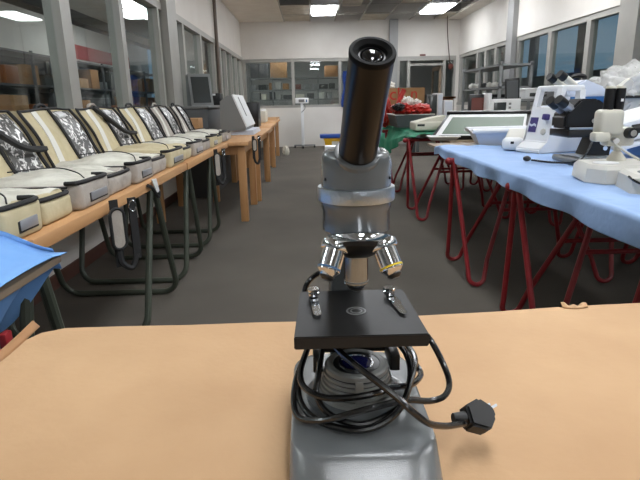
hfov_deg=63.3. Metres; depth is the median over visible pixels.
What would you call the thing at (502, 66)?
shelf rack
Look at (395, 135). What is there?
tablecloth
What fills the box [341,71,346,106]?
coat
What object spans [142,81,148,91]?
box
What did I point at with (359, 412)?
microscope
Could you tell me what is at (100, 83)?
box
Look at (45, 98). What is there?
box
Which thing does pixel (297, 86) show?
stored item
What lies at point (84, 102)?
box
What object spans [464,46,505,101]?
wall
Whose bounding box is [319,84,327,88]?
stored item
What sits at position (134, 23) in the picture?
ceiling
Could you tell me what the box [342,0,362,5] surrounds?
tile
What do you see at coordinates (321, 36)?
wall
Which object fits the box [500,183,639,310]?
trestle
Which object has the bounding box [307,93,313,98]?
stored item
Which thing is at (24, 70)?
box
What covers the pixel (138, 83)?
box
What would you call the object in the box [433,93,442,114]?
case
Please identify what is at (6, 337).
clamp
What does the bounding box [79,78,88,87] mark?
box
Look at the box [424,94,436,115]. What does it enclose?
case
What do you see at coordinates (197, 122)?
cardboard box
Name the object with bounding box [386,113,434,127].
tub
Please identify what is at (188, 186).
trestle
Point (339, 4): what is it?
grid
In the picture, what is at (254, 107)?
case
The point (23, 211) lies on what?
canvas bag
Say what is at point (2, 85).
shelf
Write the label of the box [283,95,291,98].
stored item
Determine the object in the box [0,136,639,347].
floor
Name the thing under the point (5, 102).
box
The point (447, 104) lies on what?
case
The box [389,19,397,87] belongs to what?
column
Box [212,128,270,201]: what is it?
wooden desk
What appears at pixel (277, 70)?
cardboard box
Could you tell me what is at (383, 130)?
trestle
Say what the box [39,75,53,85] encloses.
box
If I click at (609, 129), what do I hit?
microscope
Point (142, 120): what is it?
canvas bag
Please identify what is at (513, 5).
column
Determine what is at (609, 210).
tablecloth
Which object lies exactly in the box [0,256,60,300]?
table
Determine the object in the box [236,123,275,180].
wooden desk
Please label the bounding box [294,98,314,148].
weighing scale
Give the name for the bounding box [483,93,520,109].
oscilloscope
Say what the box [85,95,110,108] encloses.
box
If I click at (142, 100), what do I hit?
box
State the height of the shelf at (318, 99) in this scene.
0.030 m
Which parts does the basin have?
bowl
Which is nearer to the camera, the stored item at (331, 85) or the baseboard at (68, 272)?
the baseboard at (68, 272)
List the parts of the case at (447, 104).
panel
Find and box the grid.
[277,0,477,21]
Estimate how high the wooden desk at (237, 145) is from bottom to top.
0.750 m
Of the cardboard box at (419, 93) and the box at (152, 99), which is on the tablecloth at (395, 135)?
the cardboard box at (419, 93)
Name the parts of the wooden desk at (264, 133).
leg, leg, leg, leg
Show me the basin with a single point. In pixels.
(488, 135)
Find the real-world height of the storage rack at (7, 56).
2.000 m
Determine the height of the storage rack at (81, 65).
2.000 m
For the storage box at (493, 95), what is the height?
0.249 m
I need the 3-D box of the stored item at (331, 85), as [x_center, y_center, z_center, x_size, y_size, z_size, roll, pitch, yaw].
[0.313,-4.132,13.937,0.155,0.136,0.360,-1,15,-1]
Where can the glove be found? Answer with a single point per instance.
(398, 106)
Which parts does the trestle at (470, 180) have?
leg, leg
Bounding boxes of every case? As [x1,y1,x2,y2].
[246,102,260,126]
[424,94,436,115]
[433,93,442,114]
[442,100,452,115]
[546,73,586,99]
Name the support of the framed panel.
on the table
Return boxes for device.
[410,115,445,130]
[502,129,525,149]
[516,85,585,153]
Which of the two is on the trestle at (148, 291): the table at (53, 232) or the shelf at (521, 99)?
the table at (53, 232)
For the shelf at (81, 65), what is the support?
attached to the storage rack at (81, 65)
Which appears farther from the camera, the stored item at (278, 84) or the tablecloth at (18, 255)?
the stored item at (278, 84)
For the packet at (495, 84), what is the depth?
8.41 m
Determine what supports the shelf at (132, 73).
attached to the storage rack at (134, 75)
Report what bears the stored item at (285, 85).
on the storage rack at (317, 77)
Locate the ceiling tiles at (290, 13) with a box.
[280,0,457,20]
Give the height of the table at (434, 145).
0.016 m
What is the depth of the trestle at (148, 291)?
2.75 m
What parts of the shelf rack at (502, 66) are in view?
post, post, post, shelf, shelf, post, post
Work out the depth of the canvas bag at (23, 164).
1.97 m
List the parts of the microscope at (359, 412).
label plate, arm, power cord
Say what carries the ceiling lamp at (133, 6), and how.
attached to the ceiling at (134, 23)
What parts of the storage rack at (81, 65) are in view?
panel, post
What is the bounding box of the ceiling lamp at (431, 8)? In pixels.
[418,0,457,13]
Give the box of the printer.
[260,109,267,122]
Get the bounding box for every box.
[0,64,19,83]
[0,95,11,109]
[5,64,39,84]
[10,95,28,109]
[30,93,56,110]
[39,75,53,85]
[78,69,99,88]
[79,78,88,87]
[82,100,90,104]
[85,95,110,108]
[98,72,114,89]
[99,82,107,88]
[114,96,134,105]
[132,80,142,91]
[132,85,137,90]
[134,97,145,107]
[135,79,154,91]
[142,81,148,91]
[148,97,155,102]
[190,118,202,129]
[212,93,222,104]
[270,62,286,77]
[324,66,337,76]
[388,87,424,124]
[492,94,504,98]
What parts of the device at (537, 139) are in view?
violet knob, carry frame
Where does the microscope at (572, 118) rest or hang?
on the tablecloth at (609, 210)
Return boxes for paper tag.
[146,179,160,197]
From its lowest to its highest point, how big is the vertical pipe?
1.917 m
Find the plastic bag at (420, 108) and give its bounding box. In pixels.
[411,103,431,113]
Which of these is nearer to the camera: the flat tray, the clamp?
the clamp
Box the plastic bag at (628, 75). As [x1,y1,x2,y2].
[589,59,639,110]
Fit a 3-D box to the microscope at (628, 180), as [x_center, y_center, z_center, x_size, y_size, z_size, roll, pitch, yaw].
[1.162,-0.348,1.689,0.306,0.380,0.249,-1,15,-1]
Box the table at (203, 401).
[0,302,639,479]
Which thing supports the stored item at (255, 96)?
on the storage rack at (317, 77)
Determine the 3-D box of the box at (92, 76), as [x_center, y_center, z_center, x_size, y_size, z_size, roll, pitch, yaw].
[-4.963,-3.401,10.999,0.400,0.383,0.416,-1,15,-1]
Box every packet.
[468,83,475,88]
[491,82,497,86]
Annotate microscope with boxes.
[289,36,496,479]
[523,95,610,163]
[541,70,604,106]
[572,86,639,184]
[615,168,639,193]
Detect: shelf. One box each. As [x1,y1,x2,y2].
[0,47,50,61]
[0,83,53,88]
[53,88,115,91]
[77,61,112,70]
[110,70,152,76]
[113,91,154,93]
[250,77,341,79]
[251,88,338,91]
[251,98,338,100]
[521,99,545,100]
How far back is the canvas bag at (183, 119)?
4.81 m
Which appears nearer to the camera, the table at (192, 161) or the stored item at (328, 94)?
the table at (192, 161)
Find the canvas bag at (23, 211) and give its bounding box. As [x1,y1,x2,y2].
[0,188,70,237]
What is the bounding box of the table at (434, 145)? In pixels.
[427,142,477,147]
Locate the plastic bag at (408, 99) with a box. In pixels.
[401,96,413,104]
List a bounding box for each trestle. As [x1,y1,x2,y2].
[8,190,178,337]
[19,276,64,338]
[79,168,202,283]
[123,156,220,248]
[382,129,464,192]
[403,138,511,220]
[445,157,613,286]
[469,172,492,191]
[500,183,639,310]
[526,198,563,225]
[620,243,639,263]
[632,280,639,302]
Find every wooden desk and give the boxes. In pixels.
[156,135,257,223]
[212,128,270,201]
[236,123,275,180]
[265,119,279,165]
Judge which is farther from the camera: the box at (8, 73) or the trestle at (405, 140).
the box at (8, 73)
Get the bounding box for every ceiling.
[69,0,148,38]
[221,0,494,21]
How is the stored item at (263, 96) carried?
on the storage rack at (317, 77)
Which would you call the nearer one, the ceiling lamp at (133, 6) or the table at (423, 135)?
the table at (423, 135)
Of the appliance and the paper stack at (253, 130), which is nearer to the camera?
the paper stack at (253, 130)
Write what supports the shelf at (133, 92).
attached to the storage rack at (134, 75)
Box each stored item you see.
[251,85,256,89]
[252,93,260,99]
[258,85,268,89]
[261,94,267,99]
[275,82,281,89]
[283,83,288,89]
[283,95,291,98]
[295,84,300,88]
[296,94,304,97]
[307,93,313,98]
[317,92,323,98]
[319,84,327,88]
[326,92,331,97]
[329,83,334,88]
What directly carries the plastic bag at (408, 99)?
on the plastic bag
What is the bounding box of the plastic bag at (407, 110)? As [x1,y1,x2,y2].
[391,102,412,113]
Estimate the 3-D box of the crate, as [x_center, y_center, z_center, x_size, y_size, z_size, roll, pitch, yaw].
[0.319,-2.397,12.566,0.640,0.330,0.400,-1,15,-1]
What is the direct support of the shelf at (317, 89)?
attached to the storage rack at (317, 77)
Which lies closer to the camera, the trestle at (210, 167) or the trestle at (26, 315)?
the trestle at (26, 315)
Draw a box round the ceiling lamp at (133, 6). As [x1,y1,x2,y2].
[122,0,146,18]
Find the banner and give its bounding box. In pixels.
[75,44,129,68]
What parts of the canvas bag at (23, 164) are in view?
foil panel, lid, lid trim, zip trim, label frame, zip trim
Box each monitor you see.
[185,74,213,105]
[505,78,519,98]
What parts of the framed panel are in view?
panel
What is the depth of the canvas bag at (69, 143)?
2.42 m
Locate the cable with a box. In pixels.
[447,16,449,61]
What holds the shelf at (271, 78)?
attached to the storage rack at (317, 77)
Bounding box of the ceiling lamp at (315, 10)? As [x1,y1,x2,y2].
[310,0,338,15]
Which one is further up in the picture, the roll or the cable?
the cable
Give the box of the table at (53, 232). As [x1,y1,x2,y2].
[21,163,186,247]
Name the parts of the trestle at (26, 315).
leg frame, leg frame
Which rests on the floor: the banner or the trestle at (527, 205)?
the trestle at (527, 205)
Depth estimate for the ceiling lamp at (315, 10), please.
10.62 m
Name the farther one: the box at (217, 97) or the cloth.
the box at (217, 97)
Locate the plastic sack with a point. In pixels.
(285, 151)
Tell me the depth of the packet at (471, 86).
9.55 m
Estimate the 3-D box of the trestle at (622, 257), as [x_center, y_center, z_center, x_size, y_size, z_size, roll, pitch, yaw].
[2.413,-0.141,3.122,1.036,0.745,0.545,-1,15,-1]
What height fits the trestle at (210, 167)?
0.704 m
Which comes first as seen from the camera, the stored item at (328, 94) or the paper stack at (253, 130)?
the paper stack at (253, 130)
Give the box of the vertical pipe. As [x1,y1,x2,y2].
[212,0,221,92]
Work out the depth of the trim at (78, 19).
7.87 m
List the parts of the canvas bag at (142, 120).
lid, lid trim, foil panel, zip trim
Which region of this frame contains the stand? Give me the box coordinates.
[520,96,546,105]
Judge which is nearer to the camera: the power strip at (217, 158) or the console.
the power strip at (217, 158)
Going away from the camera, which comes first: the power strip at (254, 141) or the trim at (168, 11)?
the power strip at (254, 141)
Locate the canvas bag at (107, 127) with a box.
[74,103,190,167]
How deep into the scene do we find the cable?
12.30 m
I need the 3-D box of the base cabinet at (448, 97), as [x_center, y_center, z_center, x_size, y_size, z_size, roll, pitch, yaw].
[2.310,-2.374,10.754,0.800,1.140,0.580,-1,15,-1]
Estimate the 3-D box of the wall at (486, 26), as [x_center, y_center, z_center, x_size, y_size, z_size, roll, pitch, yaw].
[3.730,-1.393,1.991,0.150,3.700,22.400,-1,15,-1]
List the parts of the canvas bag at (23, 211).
zip trim, label frame, zip trim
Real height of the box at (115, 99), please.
0.368 m
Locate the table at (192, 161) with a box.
[181,143,227,169]
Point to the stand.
(545, 97)
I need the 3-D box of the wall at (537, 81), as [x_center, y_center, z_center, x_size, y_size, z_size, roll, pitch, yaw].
[5.955,-1.687,4.085,0.120,3.100,26.500,-1,15,-1]
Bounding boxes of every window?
[42,0,243,108]
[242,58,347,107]
[456,5,619,105]
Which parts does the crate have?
lid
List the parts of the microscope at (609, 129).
stage plate, focus knob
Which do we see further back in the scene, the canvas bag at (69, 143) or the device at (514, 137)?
the device at (514, 137)
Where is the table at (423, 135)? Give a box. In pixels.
[420,134,473,142]
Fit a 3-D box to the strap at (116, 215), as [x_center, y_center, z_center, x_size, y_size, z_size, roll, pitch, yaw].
[-0.718,-0.017,1.906,0.033,0.269,0.112,11,19,39]
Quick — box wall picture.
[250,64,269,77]
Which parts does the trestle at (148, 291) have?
leg frame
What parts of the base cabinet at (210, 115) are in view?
plate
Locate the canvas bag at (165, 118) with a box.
[148,103,221,147]
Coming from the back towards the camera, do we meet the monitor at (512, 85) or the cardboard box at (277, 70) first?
the cardboard box at (277, 70)
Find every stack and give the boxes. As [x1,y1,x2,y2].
[230,127,260,134]
[610,107,639,154]
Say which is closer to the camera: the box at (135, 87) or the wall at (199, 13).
the wall at (199, 13)
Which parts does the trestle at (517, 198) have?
leg, leg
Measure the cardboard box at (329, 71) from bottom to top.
0.279 m
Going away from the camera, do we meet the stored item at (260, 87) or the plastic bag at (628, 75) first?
the plastic bag at (628, 75)
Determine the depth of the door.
12.84 m
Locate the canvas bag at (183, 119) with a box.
[167,103,230,141]
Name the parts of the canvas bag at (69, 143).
carry handle, lid, lid trim, foil panel, zip trim, zip trim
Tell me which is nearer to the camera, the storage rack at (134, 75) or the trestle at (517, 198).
the trestle at (517, 198)
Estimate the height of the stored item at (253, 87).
0.138 m
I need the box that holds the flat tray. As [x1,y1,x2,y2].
[426,135,460,140]
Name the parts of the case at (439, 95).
panel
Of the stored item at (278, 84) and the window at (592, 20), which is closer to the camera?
the window at (592, 20)
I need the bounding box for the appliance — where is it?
[520,88,537,98]
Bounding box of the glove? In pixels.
[392,103,404,110]
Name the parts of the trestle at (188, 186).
leg frame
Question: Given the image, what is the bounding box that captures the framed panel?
[467,94,483,110]
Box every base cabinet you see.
[183,105,231,197]
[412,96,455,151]
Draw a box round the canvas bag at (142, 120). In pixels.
[117,103,209,155]
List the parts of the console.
panel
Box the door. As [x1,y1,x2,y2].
[397,56,455,143]
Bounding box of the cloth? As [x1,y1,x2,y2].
[382,97,391,127]
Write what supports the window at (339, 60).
in the wall at (321, 36)
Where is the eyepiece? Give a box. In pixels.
[348,36,396,70]
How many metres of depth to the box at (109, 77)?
11.83 m
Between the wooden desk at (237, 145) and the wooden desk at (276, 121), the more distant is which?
the wooden desk at (276, 121)
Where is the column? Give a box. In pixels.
[613,0,639,65]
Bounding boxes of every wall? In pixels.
[0,1,151,101]
[49,0,240,277]
[184,30,208,73]
[239,0,460,146]
[456,0,620,111]
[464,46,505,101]
[521,23,607,101]
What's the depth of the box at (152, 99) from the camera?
15.20 m
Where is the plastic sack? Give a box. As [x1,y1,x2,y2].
[282,145,288,154]
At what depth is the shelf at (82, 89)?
11.25 m
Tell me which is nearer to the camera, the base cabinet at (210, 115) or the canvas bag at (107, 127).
the canvas bag at (107, 127)
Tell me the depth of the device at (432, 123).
4.95 m
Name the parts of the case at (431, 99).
panel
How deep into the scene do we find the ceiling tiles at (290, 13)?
11.59 m
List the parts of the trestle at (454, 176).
leg, leg, leg, leg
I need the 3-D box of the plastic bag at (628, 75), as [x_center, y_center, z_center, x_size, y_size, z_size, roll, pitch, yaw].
[2.412,-1.084,3.982,0.796,0.572,0.595,-1,15,-1]
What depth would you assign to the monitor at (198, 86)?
6.40 m
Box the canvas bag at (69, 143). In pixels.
[13,103,165,183]
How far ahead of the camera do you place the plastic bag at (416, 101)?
5.77 m
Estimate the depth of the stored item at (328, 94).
13.82 m
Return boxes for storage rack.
[0,47,53,106]
[49,61,115,106]
[107,70,154,105]
[249,75,341,105]
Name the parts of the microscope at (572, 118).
stage rail, plate, arm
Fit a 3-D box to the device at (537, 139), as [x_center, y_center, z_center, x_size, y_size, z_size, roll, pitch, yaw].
[1.368,-0.709,3.039,0.354,0.374,0.200,-6,16,-18]
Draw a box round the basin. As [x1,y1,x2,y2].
[464,126,526,144]
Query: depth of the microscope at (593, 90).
3.59 m
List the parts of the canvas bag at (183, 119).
lid, lid trim, foil panel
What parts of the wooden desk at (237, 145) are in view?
leg, leg, leg, leg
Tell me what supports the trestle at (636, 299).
on the floor
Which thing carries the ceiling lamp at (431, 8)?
attached to the grid
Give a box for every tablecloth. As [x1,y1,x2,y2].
[0,231,66,331]
[379,125,432,153]
[434,145,639,248]
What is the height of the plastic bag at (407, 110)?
0.170 m
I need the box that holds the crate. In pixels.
[320,133,339,144]
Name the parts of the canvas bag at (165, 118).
lid, lid trim, foil panel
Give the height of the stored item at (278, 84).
0.191 m
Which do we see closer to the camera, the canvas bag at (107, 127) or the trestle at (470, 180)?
the canvas bag at (107, 127)
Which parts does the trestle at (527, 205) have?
leg, leg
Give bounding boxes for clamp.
[0,330,12,349]
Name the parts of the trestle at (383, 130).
leg, leg, leg, leg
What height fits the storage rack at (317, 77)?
1.750 m
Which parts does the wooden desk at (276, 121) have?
leg, leg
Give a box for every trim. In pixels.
[0,0,149,49]
[160,0,183,184]
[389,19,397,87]
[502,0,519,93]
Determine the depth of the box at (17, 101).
8.07 m
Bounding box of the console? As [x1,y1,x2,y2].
[220,94,254,130]
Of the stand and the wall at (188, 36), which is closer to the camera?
the stand
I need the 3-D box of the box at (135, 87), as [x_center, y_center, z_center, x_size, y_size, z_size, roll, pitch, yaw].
[-5.019,-3.979,13.627,0.400,0.150,0.314,-1,15,-1]
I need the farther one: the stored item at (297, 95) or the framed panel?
the stored item at (297, 95)
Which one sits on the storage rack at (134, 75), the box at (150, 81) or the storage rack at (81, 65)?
the box at (150, 81)
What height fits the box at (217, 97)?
0.160 m
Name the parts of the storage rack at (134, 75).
post, post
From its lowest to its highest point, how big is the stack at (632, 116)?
0.314 m
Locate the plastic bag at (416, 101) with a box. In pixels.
[413,98,421,104]
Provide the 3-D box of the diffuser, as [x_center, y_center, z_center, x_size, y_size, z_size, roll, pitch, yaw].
[0.084,-4.851,10.977,0.508,0.035,1.108,-1,15,-1]
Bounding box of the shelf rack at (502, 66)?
[461,61,533,110]
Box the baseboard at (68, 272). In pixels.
[17,191,177,318]
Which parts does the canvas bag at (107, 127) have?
lid, lid trim, foil panel, zip trim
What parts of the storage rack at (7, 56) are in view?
post, post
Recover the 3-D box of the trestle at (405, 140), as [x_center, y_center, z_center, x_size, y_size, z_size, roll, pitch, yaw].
[1.301,-0.610,4.970,1.036,0.745,0.545,-1,15,-1]
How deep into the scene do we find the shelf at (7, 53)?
8.53 m
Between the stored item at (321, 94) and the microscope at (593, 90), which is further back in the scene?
the stored item at (321, 94)
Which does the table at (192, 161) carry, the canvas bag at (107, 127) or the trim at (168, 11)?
the canvas bag at (107, 127)
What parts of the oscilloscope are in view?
post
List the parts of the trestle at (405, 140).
leg, leg, leg, leg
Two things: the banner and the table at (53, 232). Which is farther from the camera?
the banner
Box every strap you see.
[108,197,141,269]
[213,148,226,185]
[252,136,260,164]
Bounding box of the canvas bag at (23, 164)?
[0,109,130,209]
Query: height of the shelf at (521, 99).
0.030 m
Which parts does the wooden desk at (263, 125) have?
leg, leg, leg, leg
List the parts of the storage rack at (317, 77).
post, post, post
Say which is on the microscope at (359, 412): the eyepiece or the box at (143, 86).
the eyepiece
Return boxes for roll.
[396,89,405,102]
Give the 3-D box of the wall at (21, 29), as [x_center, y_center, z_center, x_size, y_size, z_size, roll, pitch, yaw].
[-5.224,-1.361,3.918,0.150,3.000,26.500,-1,15,-1]
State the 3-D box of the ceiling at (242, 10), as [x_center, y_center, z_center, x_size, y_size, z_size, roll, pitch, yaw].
[0.974,-2.410,1.658,5.320,0.050,22.400,-1,15,-1]
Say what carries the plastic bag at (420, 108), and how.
in the tub
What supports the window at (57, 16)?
in the wall at (199, 13)

